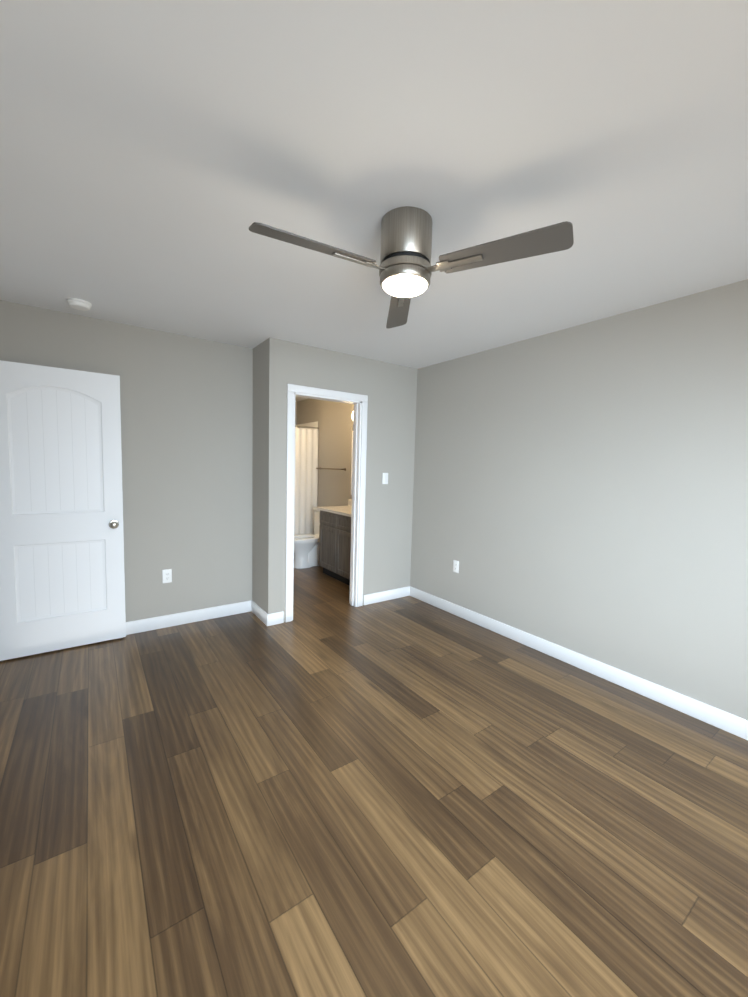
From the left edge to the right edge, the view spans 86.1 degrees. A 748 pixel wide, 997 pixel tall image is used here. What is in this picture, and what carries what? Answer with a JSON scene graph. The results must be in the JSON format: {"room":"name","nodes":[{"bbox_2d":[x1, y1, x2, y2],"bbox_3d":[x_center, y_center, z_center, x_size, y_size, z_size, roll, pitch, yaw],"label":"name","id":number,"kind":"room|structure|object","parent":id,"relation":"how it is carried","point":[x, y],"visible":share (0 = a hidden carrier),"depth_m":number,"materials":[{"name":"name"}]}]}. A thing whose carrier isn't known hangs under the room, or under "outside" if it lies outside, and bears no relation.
{"room":"empty bedroom","nodes":[
{"label":"empty bedroom","id":0,"kind":"room"},
{"bbox_2d":[0,300,417,621],"bbox_3d":[-1.123,-0.127,3.548,3.420,2.440,0.534,-2,6,-35],"label":"wall","id":1,"kind":"structure","parent":0,"point":[204,443],"depth_m":3.45,"materials":[{"name":"beige paint"}]},
{"bbox_2d":[0,360,125,660],"bbox_3d":[-2.245,0.096,2.860,0.769,2.022,0.134,-2,6,-35],"label":"entry door","id":2,"kind":"structure","parent":1,"relation":"in","point":[62,579],"depth_m":2.87,"materials":[{"name":"white paint"}]},
{"bbox_2d":[162,569,171,582],"bbox_3d":[-1.741,0.654,3.369,0.070,0.115,0.007,-2,6,-35],"label":"electrical outlet","id":3,"kind":"object","parent":1,"relation":"attached to","point":[166,575],"visible":1,"depth_m":3.37,"materials":[{"name":"white plastic"}]},
{"bbox_2d":[126,601,249,634],"bbox_3d":[-1.896,1.045,3.293,1.807,0.105,0.016,-2,6,-35],"label":"baseboard","id":4,"kind":"structure","parent":1,"relation":"attached to","point":[137,626],"depth_m":3.47,"materials":[{"name":"white paint"}]},
{"bbox_2d":[250,600,273,625],"bbox_3d":[-1.023,1.040,3.634,0.036,0.105,0.393,-2,6,-35],"label":"baseboard","id":5,"kind":"structure","parent":1,"relation":"attached to","point":[268,619],"depth_m":3.56,"materials":[{"name":"white paint"}]},
{"bbox_2d":[274,612,277,621],"bbox_3d":[-1.723,0.925,4.817,0.013,0.105,2.885,-2,6,-35],"label":"baseboard","id":6,"kind":"structure","parent":1,"relation":"attached to","point":[275,614],"depth_m":3.51,"materials":[{"name":"white paint"}]},
{"bbox_2d":[285,384,367,621],"bbox_3d":[-0.465,0.049,3.776,0.824,2.087,0.147,-2,6,-35],"label":"door frame","id":7,"kind":"structure","parent":1,"relation":"attached to","point":[359,402],"depth_m":3.77,"materials":[{"name":"white paint"}]},
{"bbox_2d":[382,473,387,483],"bbox_3d":[0.118,-0.204,4.086,0.070,0.115,0.012,-2,6,-35],"label":"light switch","id":8,"kind":"object","parent":1,"relation":"attached to","point":[385,479],"visible":1,"depth_m":4.08,"materials":[{"name":"white plastic"}]},
{"bbox_2d":[364,586,409,604],"bbox_3d":[0.136,1.023,4.220,0.585,0.105,0.016,-2,6,-35],"label":"baseboard","id":9,"kind":"structure","parent":1,"relation":"attached to","point":[377,597],"depth_m":4.21,"materials":[{"name":"white paint"}]},
{"bbox_2d":[295,402,296,424],"bbox_3d":[-1.949,-0.379,6.371,1.495,2.440,0.115,-2,6,-35],"label":"wall","id":10,"kind":"structure","parent":0,"point":[295,413],"depth_m":6.65,"materials":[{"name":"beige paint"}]},
{"bbox_2d":[295,421,317,428],"bbox_3d":[-1.703,-0.153,6.028,1.494,2.060,0.757,-2,6,-35],"label":"bathtub","id":11,"kind":"object","parent":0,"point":[313,424],"visible":0.08,"depth_m":6.28,"materials":[{"name":"white plastic"}]},
{"bbox_2d":[0,566,747,996],"bbox_3d":[-1.147,1.254,2.356,5.135,0.120,7.830,-2,6,-35],"label":"floor","id":12,"kind":"structure","parent":0,"point":[328,790],"depth_m":1.60,"materials":[{"name":"wood"}]},
{"bbox_2d":[294,507,319,568],"bbox_3d":[-0.880,0.546,5.564,0.720,0.785,0.490,-2,6,-35],"label":"toilet","id":13,"kind":"object","parent":12,"relation":"on","point":[306,550],"visible":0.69,"depth_m":5.45,"materials":[{"name":"white ceramic"}]},
{"bbox_2d":[317,499,351,585],"bbox_3d":[-0.281,0.508,4.926,0.479,0.995,0.907,-2,6,-35],"label":"bathroom vanity","id":14,"kind":"object","parent":12,"relation":"on","point":[334,540],"visible":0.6,"depth_m":4.83,"materials":[{"name":"grey wood"}]},
{"bbox_2d":[0,0,747,401],"bbox_3d":[-1.079,-1.297,2.149,5.135,0.120,7.830,-2,6,-35],"label":"ceiling","id":15,"kind":"structure","parent":0,"point":[158,158],"depth_m":1.35,"materials":[{"name":"paint"}]},
{"bbox_2d":[67,298,91,310],"bbox_3d":[-1.952,-1.282,2.653,0.132,0.038,0.132,-2,6,-35],"label":"smoke detector","id":16,"kind":"object","parent":15,"relation":"attached to","point":[79,304],"visible":0.98,"depth_m":2.62,"materials":[{"name":"white plastic"}]},
{"bbox_2d":[249,206,573,328],"bbox_3d":[0.053,-1.019,1.618,1.054,0.288,1.154,-2,6,-35],"label":"ceiling fan","id":17,"kind":"object","parent":15,"relation":"hanging from","point":[406,268],"visible":1,"depth_m":1.60,"materials":[{"name":"silver metal"}]},
{"bbox_2d":[297,279,747,719],"bbox_3d":[0.935,-0.085,3.702,0.115,2.440,7.830,-2,6,-35],"label":"wall","id":18,"kind":"structure","parent":0,"point":[582,489],"depth_m":2.73,"materials":[{"name":"beige paint"}]},
{"bbox_2d":[294,425,318,534],"bbox_3d":[-1.461,-0.223,5.684,1.496,1.667,0.024,-2,6,-35],"label":"shower curtain","id":19,"kind":"object","parent":18,"relation":"hanging from","point":[306,474],"visible":0.19,"depth_m":5.99,"materials":[{"name":"white fabric"}]},
{"bbox_2d":[316,467,345,470],"bbox_3d":[-0.626,-0.424,5.734,0.075,0.044,0.764,-2,6,-35],"label":"towel rail","id":20,"kind":"object","parent":18,"relation":"attached to","point":[320,468],"visible":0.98,"depth_m":5.63,"materials":[{"name":"grey metal"}]},
{"bbox_2d":[351,426,352,494],"bbox_3d":[-0.060,-0.471,4.981,0.008,0.910,0.810,-2,6,-35],"label":"mirror","id":21,"kind":"object","parent":18,"relation":"attached to","point":[352,460],"visible":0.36,"depth_m":5.29,"materials":[{"name":"clear glass"}]},
{"bbox_2d":[453,560,458,572],"bbox_3d":[0.785,0.653,3.840,0.007,0.115,0.070,-2,6,-35],"label":"electrical outlet","id":22,"kind":"object","parent":18,"relation":"attached to","point":[455,566],"visible":1,"depth_m":3.84,"materials":[{"name":"white plastic"}]},
{"bbox_2d":[410,586,747,739],"bbox_3d":[1.717,1.202,2.540,0.016,0.105,4.600,-2,6,-35],"label":"baseboard","id":23,"kind":"structure","parent":18,"relation":"attached to","point":[718,718],"depth_m":2.72,"materials":[{"name":"white paint"}]}
]}

